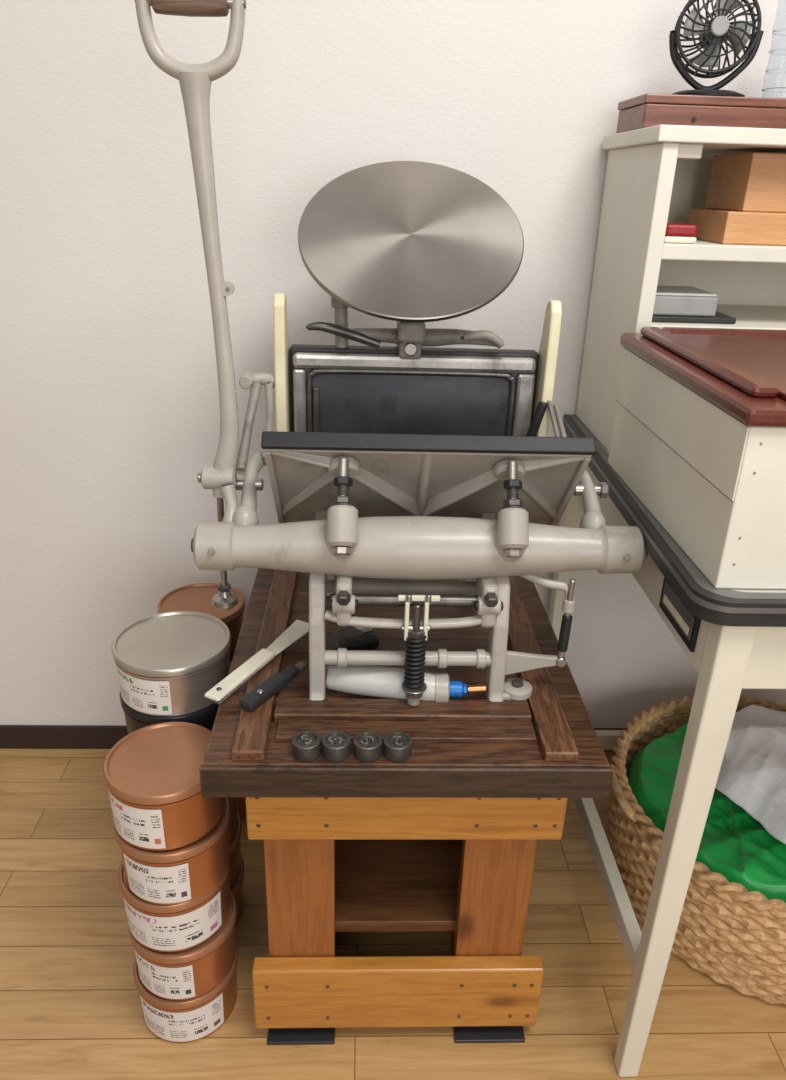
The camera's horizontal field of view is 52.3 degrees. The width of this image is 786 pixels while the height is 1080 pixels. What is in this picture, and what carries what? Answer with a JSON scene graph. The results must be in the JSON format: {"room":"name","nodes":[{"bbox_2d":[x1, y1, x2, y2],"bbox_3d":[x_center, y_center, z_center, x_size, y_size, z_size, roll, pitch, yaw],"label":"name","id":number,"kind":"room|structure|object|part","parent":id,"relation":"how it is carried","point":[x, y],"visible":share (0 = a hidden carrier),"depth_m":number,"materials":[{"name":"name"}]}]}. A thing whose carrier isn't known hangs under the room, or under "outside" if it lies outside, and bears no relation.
{"room":"print shop","nodes":[
{"label":"print shop","id":0,"kind":"room"},
{"bbox_2d":[0,0,785,727],"bbox_3d":[0.061,-0.743,1.303,5.400,2.600,0.100,1,24,-2],"label":"wall","id":1,"kind":"structure","parent":0,"point":[110,405],"depth_m":1.34,"materials":[{"name":"paint"}]},
{"bbox_2d":[0,725,626,750],"bbox_3d":[0.026,0.440,1.770,5.400,0.058,0.008,1,24,-2],"label":"baseboard","id":2,"kind":"structure","parent":1,"relation":"attached to","point":[11,736],"depth_m":1.74,"materials":[{"name":"plastic"}]},
{"bbox_2d":[0,749,785,1079],"bbox_3d":[0.076,1.209,0.180,5.400,0.050,3.740,1,24,-2],"label":"floor","id":3,"kind":"structure","parent":0,"point":[71,1008],"depth_m":1.24,"materials":[{"name":"brown wood"}]},
{"bbox_2d":[133,942,237,1042],"bbox_3d":[-0.309,0.661,1.208,0.151,0.092,0.151,1,24,-2],"label":"tin","id":4,"kind":"object","parent":3,"relation":"on","point":[193,1019],"visible":0.53,"depth_m":1.15,"materials":[{"name":"orange metal"}]},
{"bbox_2d":[128,887,236,999],"bbox_3d":[-0.303,0.577,1.169,0.151,0.092,0.151,1,24,-2],"label":"tin","id":5,"kind":"object","parent":4,"relation":"on","point":[190,973],"visible":0.56,"depth_m":1.11,"materials":[{"name":"orange metal"}]},
{"bbox_2d":[118,860,229,951],"bbox_3d":[-0.306,0.491,1.134,0.151,0.092,0.151,1,24,-2],"label":"tin","id":6,"kind":"object","parent":5,"relation":"on","point":[183,926],"visible":0.47,"depth_m":1.08,"materials":[{"name":"orange metal"}]},
{"bbox_2d":[114,797,230,904],"bbox_3d":[-0.297,0.409,1.093,0.151,0.092,0.151,1,24,-2],"label":"tin","id":7,"kind":"object","parent":6,"relation":"on","point":[183,874],"visible":0.59,"depth_m":1.04,"materials":[{"name":"orange metal"}]},
{"bbox_2d":[103,722,223,849],"bbox_3d":[-0.298,0.324,1.057,0.151,0.092,0.151,1,24,-2],"label":"tin","id":8,"kind":"object","parent":7,"relation":"on","point":[152,775],"visible":0.8,"depth_m":1.01,"materials":[{"name":"orange metal"}]},
{"bbox_3d":[-0.297,0.287,1.041,0.151,0.013,0.151,1,24,-2],"label":"lid","id":9,"kind":"part","parent":8,"relation":"part of","materials":[{"name":"orange metal"}]},
{"bbox_3d":[-0.296,0.373,1.077,0.151,0.013,0.151,1,24,-2],"label":"lid","id":10,"kind":"part","parent":7,"relation":"part of","materials":[{"name":"orange metal"}]},
{"bbox_3d":[-0.305,0.455,1.118,0.151,0.013,0.151,1,24,-2],"label":"lid","id":11,"kind":"part","parent":6,"relation":"part of","materials":[{"name":"orange metal"}]},
{"bbox_3d":[-0.302,0.541,1.153,0.151,0.013,0.151,1,24,-2],"label":"lid","id":12,"kind":"part","parent":5,"relation":"part of","materials":[{"name":"orange metal"}]},
{"bbox_3d":[-0.308,0.625,1.192,0.151,0.013,0.151,1,24,-2],"label":"lid","id":13,"kind":"part","parent":4,"relation":"part of","materials":[{"name":"orange metal"}]},
{"bbox_2d":[231,853,243,925],"bbox_3d":[-0.333,0.595,1.356,0.162,0.092,0.162,1,24,-2],"label":"tin","id":14,"kind":"object","parent":3,"relation":"on","point":[237,888],"visible":0.16,"depth_m":1.34,"materials":[{"name":"orange metal"}]},
{"bbox_2d":[229,813,241,887],"bbox_3d":[-0.330,0.510,1.318,0.162,0.092,0.162,1,24,-2],"label":"tin","id":15,"kind":"object","parent":14,"relation":"on","point":[234,845],"visible":0.12,"depth_m":1.30,"materials":[{"name":"orange metal"}]},
{"bbox_2d":[228,797,237,842],"bbox_3d":[-0.327,0.426,1.281,0.162,0.092,0.162,1,24,-2],"label":"tin","id":16,"kind":"object","parent":15,"relation":"on","point":[233,825],"visible":0.05,"depth_m":1.27,"materials":[{"name":"orange metal"}]},
{"bbox_3d":[-0.326,0.390,1.265,0.162,0.013,0.162,1,24,-2],"label":"lid","id":17,"kind":"part","parent":16,"relation":"part of","materials":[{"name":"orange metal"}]},
{"bbox_3d":[-0.325,0.341,1.243,0.162,0.092,0.162,1,24,-2],"label":"tin","id":18,"kind":"object","parent":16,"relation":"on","visible":0},
{"bbox_2d":[120,691,218,733],"bbox_3d":[-0.322,0.257,1.205,0.162,0.092,0.162,1,24,-2],"label":"tin","id":19,"kind":"object","parent":18,"relation":"on","point":[205,717],"visible":0.21,"depth_m":1.13,"materials":[{"name":"metal"}]},
{"bbox_2d":[111,611,230,715],"bbox_3d":[-0.320,0.179,1.168,0.166,0.080,0.166,1,24,-2],"label":"tin","id":20,"kind":"object","parent":19,"relation":"on","point":[166,663],"visible":0.96,"depth_m":1.12,"materials":[{"name":"silver metal"}]},
{"bbox_3d":[-0.319,0.147,1.154,0.166,0.011,0.166,1,24,-2],"label":"lid","id":21,"kind":"part","parent":20,"relation":"part of","materials":[{"name":"silver metal"}]},
{"bbox_3d":[-0.329,0.474,1.302,0.162,0.013,0.162,1,24,-2],"label":"lid","id":22,"kind":"part","parent":15,"relation":"part of","materials":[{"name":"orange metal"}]},
{"bbox_3d":[-0.332,0.558,1.340,0.162,0.013,0.162,1,24,-2],"label":"lid","id":23,"kind":"part","parent":14,"relation":"part of","materials":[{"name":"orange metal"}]},
{"bbox_2d":[237,797,245,819],"bbox_3d":[-0.352,0.490,1.590,0.151,0.092,0.151,1,24,-2],"label":"tin","id":24,"kind":"object","parent":3,"relation":"on","point":[241,801],"visible":0.02,"depth_m":1.56,"materials":[{"name":"orange metal"}]},
{"bbox_3d":[-0.349,0.405,1.552,0.151,0.092,0.151,1,24,-2],"label":"tin","id":25,"kind":"object","parent":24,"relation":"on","visible":0},
{"bbox_3d":[-0.347,0.321,1.515,0.151,0.092,0.151,1,24,-2],"label":"tin","id":26,"kind":"object","parent":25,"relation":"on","visible":0},
{"bbox_3d":[-0.344,0.236,1.477,0.151,0.092,0.151,1,24,-2],"label":"tin","id":27,"kind":"object","parent":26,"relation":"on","visible":0},
{"bbox_2d":[157,583,244,659],"bbox_3d":[-0.342,0.152,1.440,0.151,0.092,0.151,1,24,-2],"label":"tin","id":28,"kind":"object","parent":27,"relation":"on","point":[198,597],"visible":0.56,"depth_m":1.42,"materials":[{"name":"orange metal"}]},
{"bbox_3d":[-0.340,0.116,1.423,0.151,0.013,0.151,1,24,-2],"label":"lid","id":29,"kind":"part","parent":28,"relation":"part of","materials":[{"name":"orange metal"}]},
{"bbox_2d":[199,568,613,1044],"bbox_3d":[0.003,0.383,1.308,0.488,0.537,0.584,1,24,-2],"label":"stand","id":30,"kind":"object","parent":3,"relation":"on","point":[444,837],"visible":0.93,"depth_m":1.09,"materials":[{"name":"brown wood"}]},
{"bbox_2d":[203,620,308,703],"bbox_3d":[-0.182,0.165,1.108,0.034,0.012,0.221,14,27,25],"label":"knife","id":31,"kind":"object","parent":30,"relation":"on","point":[233,681],"visible":0.96,"depth_m":1.09,"materials":[{"name":"beige plastic"}]},
{"bbox_3d":[-0.203,0.180,1.071,0.024,0.012,0.126,14,27,25],"label":"handle","id":32,"kind":"part","parent":31,"relation":"part of","materials":[{"name":"beige plastic"}]},
{"bbox_3d":[-0.151,0.142,1.160,0.034,0.007,0.092,14,27,25],"label":"blade","id":33,"kind":"part","parent":31,"relation":"part of","materials":[{"name":"beige plastic"}]},
{"bbox_2d":[239,661,306,711],"bbox_3d":[-0.154,0.188,1.054,0.022,0.016,0.124,15,27,28],"label":"cutter","id":34,"kind":"object","parent":30,"relation":"on","point":[265,690],"visible":1,"depth_m":1.03,"materials":[{"name":"black rubber"}]},
{"bbox_3d":[-0.127,0.490,1.106,0.093,0.459,0.025,1,24,-2],"label":"post","id":35,"kind":"part","parent":30,"relation":"part of","materials":[{"name":"brown wood"}]},
{"bbox_2d":[292,731,320,760],"bbox_3d":[-0.103,0.246,0.957,0.034,0.020,0.034,1,24,-2],"label":"truck","id":36,"kind":"object","parent":30,"relation":"on","point":[306,745],"visible":1,"depth_m":0.95,"materials":[{"name":"metal"}]},
{"bbox_2d":[322,731,349,761],"bbox_3d":[-0.068,0.247,0.958,0.034,0.020,0.034,1,24,-2],"label":"truck","id":37,"kind":"object","parent":30,"relation":"on","point":[335,744],"visible":1,"depth_m":0.95,"materials":[{"name":"metal"}]},
{"bbox_2d":[326,626,378,649],"bbox_3d":[-0.071,0.142,1.196,0.094,0.018,0.078,-6,25,-17],"label":"spatula","id":38,"kind":"object","parent":30,"relation":"on","point":[349,637],"visible":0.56,"depth_m":1.17,"materials":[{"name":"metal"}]},
{"bbox_2d":[353,731,381,761],"bbox_3d":[-0.030,0.247,0.960,0.034,0.020,0.034,1,24,-2],"label":"truck","id":39,"kind":"object","parent":30,"relation":"on","point":[367,745],"visible":1,"depth_m":0.95,"materials":[{"name":"metal"}]},
{"bbox_2d":[134,0,647,705],"bbox_3d":[0.021,-0.245,1.051,0.610,0.848,0.428,1,24,-2],"label":"press","id":40,"kind":"object","parent":30,"relation":"on","point":[410,460],"visible":1,"depth_m":1.03,"materials":[{"name":"grey metal"}]},
{"bbox_3d":[-0.212,-0.564,0.837,0.115,0.011,0.011,1,24,-2],"label":"lever grip rod","id":41,"kind":"part","parent":40,"relation":"part of","materials":[{"name":"wood"}]},
{"bbox_3d":[-0.216,-0.281,0.960,0.037,0.483,0.043,-18,31,-37],"label":"lever arm","id":42,"kind":"part","parent":40,"relation":"part of","materials":[{"name":"grey metal"}]},
{"bbox_3d":[-0.232,0.015,1.087,0.009,0.166,0.025,-7,25,-19],"label":"adjuster rod","id":43,"kind":"part","parent":40,"relation":"part of","materials":[{"name":"metal"}]},
{"bbox_3d":[-0.172,-0.164,1.091,0.012,0.105,0.026,7,25,12],"label":"feed bracket leg","id":44,"kind":"part","parent":40,"relation":"part of","materials":[{"name":"grey metal"}]},
{"bbox_3d":[-0.154,-0.191,1.137,0.015,0.314,0.100,1,24,-2],"label":"roller rail","id":45,"kind":"part","parent":40,"relation":"part of","materials":[{"name":"beige wood"}]},
{"bbox_3d":[-0.100,0.020,1.151,0.020,0.276,0.388,1,24,-2],"label":"frame","id":46,"kind":"part","parent":40,"relation":"part of","materials":[{"name":"grey metal"}]},
{"bbox_3d":[-0.071,-0.295,1.093,0.020,0.066,0.018,1,24,-2],"label":"disc pawl post","id":47,"kind":"part","parent":40,"relation":"part of","materials":[{"name":"grey metal"}]},
{"bbox_2d":[331,503,354,506],"bbox_3d":[-0.060,-0.041,0.962,0.028,0.016,0.024,1,24,-2],"label":"washer","id":48,"kind":"object","parent":40,"relation":"in","point":[334,504],"depth_m":0.95,"materials":[{"name":"metal"}]},
{"bbox_3d":[-0.066,-0.276,1.076,0.101,0.036,0.017,-2,24,-9],"label":"gripper arm","id":49,"kind":"part","parent":40,"relation":"part of","materials":[{"name":"metal"}]},
{"bbox_3d":[0.018,0.065,1.109,0.232,0.018,0.018,1,24,-2],"label":"tie rod","id":50,"kind":"part","parent":40,"relation":"part of","materials":[{"name":"silver metal"}]},
{"bbox_3d":[0.022,0.077,1.021,0.205,0.015,0.015,1,24,-2],"label":"tie rod","id":51,"kind":"part","parent":40,"relation":"part of","materials":[{"name":"metal"}]},
{"bbox_3d":[0.019,0.153,1.039,0.232,0.019,0.019,1,24,-2],"label":"tie rod","id":52,"kind":"part","parent":40,"relation":"part of","materials":[{"name":"grey metal"}]},
{"bbox_3d":[0.027,0.188,1.027,0.033,0.002,0.033,1,24,-2],"label":"spring seat","id":53,"kind":"part","parent":40,"relation":"part of","materials":[{"name":"metal"}]},
{"bbox_3d":[0.028,0.144,1.013,0.009,0.135,0.019,1,24,-2],"label":"spring rod","id":54,"kind":"part","parent":40,"relation":"part of","materials":[{"name":"metal"}]},
{"bbox_3d":[0.032,0.072,0.987,0.052,0.006,0.006,1,24,-2],"label":"index plate","id":55,"kind":"part","parent":40,"relation":"part of","materials":[{"name":"beige plastic"}]},
{"bbox_3d":[0.040,-0.070,1.074,0.400,0.170,0.148,1,24,-2],"label":"platen plate","id":56,"kind":"part","parent":40,"relation":"part of","materials":[{"name":"grey metal"}]},
{"bbox_3d":[0.121,-0.273,1.083,0.059,0.022,0.014,5,24,6],"label":"gripper arm","id":57,"kind":"part","parent":40,"relation":"part of","materials":[{"name":"grey metal"}]},
{"bbox_3d":[0.133,0.023,1.160,0.020,0.276,0.388,1,24,-2],"label":"frame","id":58,"kind":"part","parent":40,"relation":"part of","materials":[{"name":"grey metal"}]},
{"bbox_2d":[501,506,524,508],"bbox_3d":[0.146,-0.038,0.970,0.028,0.016,0.024,1,24,-2],"label":"washer","id":59,"kind":"object","parent":40,"relation":"in","point":[505,507],"depth_m":0.96,"materials":[{"name":"metal"}]},
{"bbox_3d":[0.187,0.162,1.051,0.083,0.035,0.008,1,24,-2],"label":"pointer arm","id":60,"kind":"part","parent":40,"relation":"part of","materials":[{"name":"grey metal"}]},
{"bbox_3d":[0.208,-0.185,1.151,0.021,0.314,0.100,1,24,-2],"label":"roller rail","id":61,"kind":"part","parent":40,"relation":"part of","materials":[{"name":"beige ceramic"}]},
{"bbox_3d":[0.225,-0.137,1.091,0.006,0.097,0.060,-11,27,-27],"label":"throw off arm","id":62,"kind":"part","parent":40,"relation":"part of","materials":[{"name":"grey metal"}]},
{"bbox_3d":[0.234,-0.141,1.095,0.008,0.083,0.052,-13,28,-29],"label":"throw off arm","id":63,"kind":"part","parent":40,"relation":"part of","materials":[{"name":"grey metal"}]},
{"bbox_3d":[0.220,0.158,1.050,0.014,0.014,0.016,1,24,-2],"label":"pointer knob","id":64,"kind":"part","parent":40,"relation":"part of","materials":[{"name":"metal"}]},
{"bbox_3d":[0.223,0.103,1.030,0.008,0.114,0.016,14,27,25],"label":"grip rod","id":65,"kind":"part","parent":40,"relation":"part of","materials":[{"name":"metal"}]},
{"bbox_2d":[383,731,411,761],"bbox_3d":[0.006,0.248,0.961,0.034,0.020,0.034,1,24,-2],"label":"truck","id":66,"kind":"object","parent":30,"relation":"on","point":[397,745],"visible":1,"depth_m":0.95,"materials":[{"name":"metal"}]},
{"bbox_2d":[335,840,462,931],"bbox_3d":[-0.002,0.470,1.353,0.312,0.020,0.433,1,24,-2],"label":"shelf","id":67,"kind":"object","parent":30,"relation":"attached to","point":[381,885],"depth_m":1.21,"materials":[{"name":"brown wood"}]},
{"bbox_3d":[0.140,0.493,1.116,0.096,0.459,0.025,1,24,-2],"label":"post","id":68,"kind":"part","parent":30,"relation":"part of","materials":[{"name":"brown wood"}]},
{"bbox_2d":[549,414,785,1076],"bbox_3d":[0.994,0.278,1.325,1.404,0.771,0.726,1,24,-2],"label":"desk","id":69,"kind":"object","parent":3,"relation":"on","point":[734,639],"visible":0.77,"depth_m":0.95,"materials":[{"name":"laminate"}]},
{"bbox_3d":[0.329,0.158,1.581,0.038,0.744,0.033,1,24,-2],"label":"leg","id":70,"kind":"part","parent":69,"relation":"part of","materials":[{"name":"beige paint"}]},
{"bbox_3d":[1.005,-0.066,1.171,1.404,0.006,0.726,1,24,-2],"label":"edge trim","id":71,"kind":"part","parent":69,"relation":"part of","materials":[{"name":"metal"}]},
{"bbox_3d":[1.010,-0.075,1.174,1.393,0.003,0.715,1,24,-2],"label":"edge trim","id":72,"kind":"part","parent":69,"relation":"part of","materials":[{"name":"metal"}]},
{"bbox_2d":[576,125,785,450],"bbox_3d":[0.713,-0.379,1.268,0.754,0.459,0.273,1,24,-2],"label":"shelf","id":73,"kind":"object","parent":69,"relation":"on","point":[655,175],"visible":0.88,"depth_m":1.23,"materials":[{"name":"paint"}]},
{"bbox_2d":[664,223,696,243],"bbox_3d":[0.400,-0.435,1.133,0.046,0.024,0.050,1,24,-2],"label":"pad","id":74,"kind":"object","parent":73,"relation":"on","point":[675,232],"visible":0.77,"depth_m":1.11,"materials":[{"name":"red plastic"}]},
{"bbox_3d":[0.400,-0.439,1.131,0.044,0.016,0.048,1,24,-2],"label":"lid","id":75,"kind":"part","parent":74,"relation":"part of","materials":[{"name":"red plastic"}]},
{"bbox_2d":[652,286,735,323],"bbox_3d":[0.438,-0.362,1.222,0.132,0.040,0.120,1,24,-2],"label":"case","id":76,"kind":"object","parent":73,"relation":"on","point":[678,304],"visible":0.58,"depth_m":1.17,"materials":[{"name":"grey metal"}]},
{"bbox_2d":[616,93,785,132],"bbox_3d":[0.556,-0.620,1.181,0.420,0.044,0.136,1,24,-2],"label":"box","id":77,"kind":"object","parent":73,"relation":"on","point":[646,110],"visible":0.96,"depth_m":1.12,"materials":[{"name":"brown wood"}]},
{"bbox_2d":[669,0,763,96],"bbox_3d":[0.452,-0.701,1.126,0.106,0.140,0.106,-13,28,-31],"label":"desk fan","id":78,"kind":"object","parent":77,"relation":"on","point":[714,32],"visible":1,"depth_m":1.12,"materials":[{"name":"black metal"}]},
{"bbox_3d":[0.426,-0.725,1.119,0.036,0.040,0.019,6,24,9],"label":"blade","id":79,"kind":"part","parent":78,"relation":"part of","materials":[{"name":"grey plastic"}]},
{"bbox_3d":[0.443,-0.690,1.134,0.044,0.036,0.013,15,27,28],"label":"blade","id":80,"kind":"part","parent":78,"relation":"part of","materials":[{"name":"grey plastic"}]},
{"bbox_3d":[0.456,-0.719,1.138,0.036,0.037,0.032,6,24,9],"label":"motor","id":81,"kind":"part","parent":78,"relation":"part of","materials":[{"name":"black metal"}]},
{"bbox_3d":[0.464,-0.738,1.111,0.043,0.037,0.012,-5,25,-15],"label":"blade","id":82,"kind":"part","parent":78,"relation":"part of","materials":[{"name":"grey plastic"}]},
{"bbox_3d":[0.478,-0.699,1.119,0.036,0.042,0.016,6,24,10],"label":"blade","id":83,"kind":"part","parent":78,"relation":"part of","materials":[{"name":"grey plastic"}]},
{"bbox_2d":[761,0,785,97],"bbox_3d":[0.565,-0.699,1.141,0.054,0.131,0.054,1,24,-2],"label":"clear plastic cup","id":84,"kind":"object","parent":77,"relation":"on","point":[774,84],"visible":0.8,"depth_m":1.13,"materials":[{"name":"white"}]},
{"bbox_3d":[0.712,-0.347,1.284,0.690,0.020,0.255,1,24,-2],"label":"shelf","id":85,"kind":"part","parent":73,"relation":"part of","materials":[{"name":"white paint"}]},
{"bbox_3d":[0.715,-0.447,1.239,0.690,0.021,0.255,1,24,-2],"label":"shelf","id":86,"kind":"part","parent":73,"relation":"part of","materials":[{"name":"white paint"}]},
{"bbox_2d":[687,208,785,245],"bbox_3d":[0.543,-0.468,1.194,0.157,0.042,0.150,1,24,-2],"label":"drawer box","id":87,"kind":"object","parent":73,"relation":"on","point":[713,225],"visible":0.81,"depth_m":1.13,"materials":[{"name":"brown cardboard"}]},
{"bbox_2d":[705,153,785,212],"bbox_3d":[0.567,-0.523,1.176,0.153,0.074,0.140,1,24,-2],"label":"drawer box","id":88,"kind":"object","parent":87,"relation":"on","point":[749,182],"visible":1,"depth_m":1.12,"materials":[{"name":"brown cardboard"}]},
{"bbox_3d":[0.351,0.419,0.998,0.042,0.744,0.032,1,24,-2],"label":"leg","id":89,"kind":"part","parent":69,"relation":"part of","materials":[{"name":"beige paint"}]},
{"bbox_2d":[590,431,785,592],"bbox_3d":[1.008,-0.063,1.177,1.397,0.024,0.719,1,24,-2],"label":"countertop","id":90,"kind":"structure","parent":69,"relation":"on","point":[742,590],"depth_m":0.84,"materials":[{"name":"laminate"}]},
{"bbox_2d":[608,327,785,588],"bbox_3d":[0.625,-0.123,0.998,0.593,0.207,0.427,1,24,-2],"label":"case","id":91,"kind":"object","parent":69,"relation":"on","point":[698,437],"visible":1,"depth_m":0.89,"materials":[{"name":"paint"}]},
{"bbox_3d":[0.627,-0.198,0.964,0.593,0.019,0.427,1,24,-2],"label":"lid","id":92,"kind":"part","parent":91,"relation":"part of","materials":[{"name":"brown wood"}]},
{"bbox_3d":[0.642,-0.202,0.942,0.524,0.006,0.367,1,24,-2],"label":"lid panel","id":93,"kind":"part","parent":91,"relation":"part of","materials":[{"name":"brown wood"}]},
{"bbox_2d":[605,695,785,1004],"bbox_3d":[0.667,0.520,1.425,0.590,0.227,0.564,1,24,-2],"label":"wicker basket","id":94,"kind":"object","parent":3,"relation":"on","point":[733,935],"visible":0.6,"depth_m":1.26,"materials":[{"name":"beige wicker"}]},
{"bbox_3d":[0.392,0.429,1.376,0.040,0.040,0.134,1,24,-2],"label":"handle","id":95,"kind":"part","parent":94,"relation":"part of","materials":[{"name":"beige wicker"}]},
{"bbox_2d":[628,723,785,902],"bbox_3d":[0.666,0.455,1.392,0.490,0.060,0.489,1,24,-2],"label":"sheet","id":96,"kind":"object","parent":94,"relation":"in","point":[735,845],"visible":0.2,"depth_m":1.32,"materials":[{"name":"green fabric"}]},
{"bbox_2d":[715,705,785,843],"bbox_3d":[0.729,0.386,1.358,0.374,0.071,0.375,1,24,-2],"label":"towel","id":97,"kind":"object","parent":96,"relation":"on","point":[752,774],"visible":0.76,"depth_m":1.33,"materials":[{"name":"white fabric"}]},
{"bbox_2d":[652,311,735,323],"bbox_3d":[0.437,-0.347,1.228,0.132,0.008,0.120,1,24,-2],"label":"tray","id":98,"kind":"object","parent":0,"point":[716,317],"depth_m":1.17,"materials":[{"name":"black rubber"}]}
]}

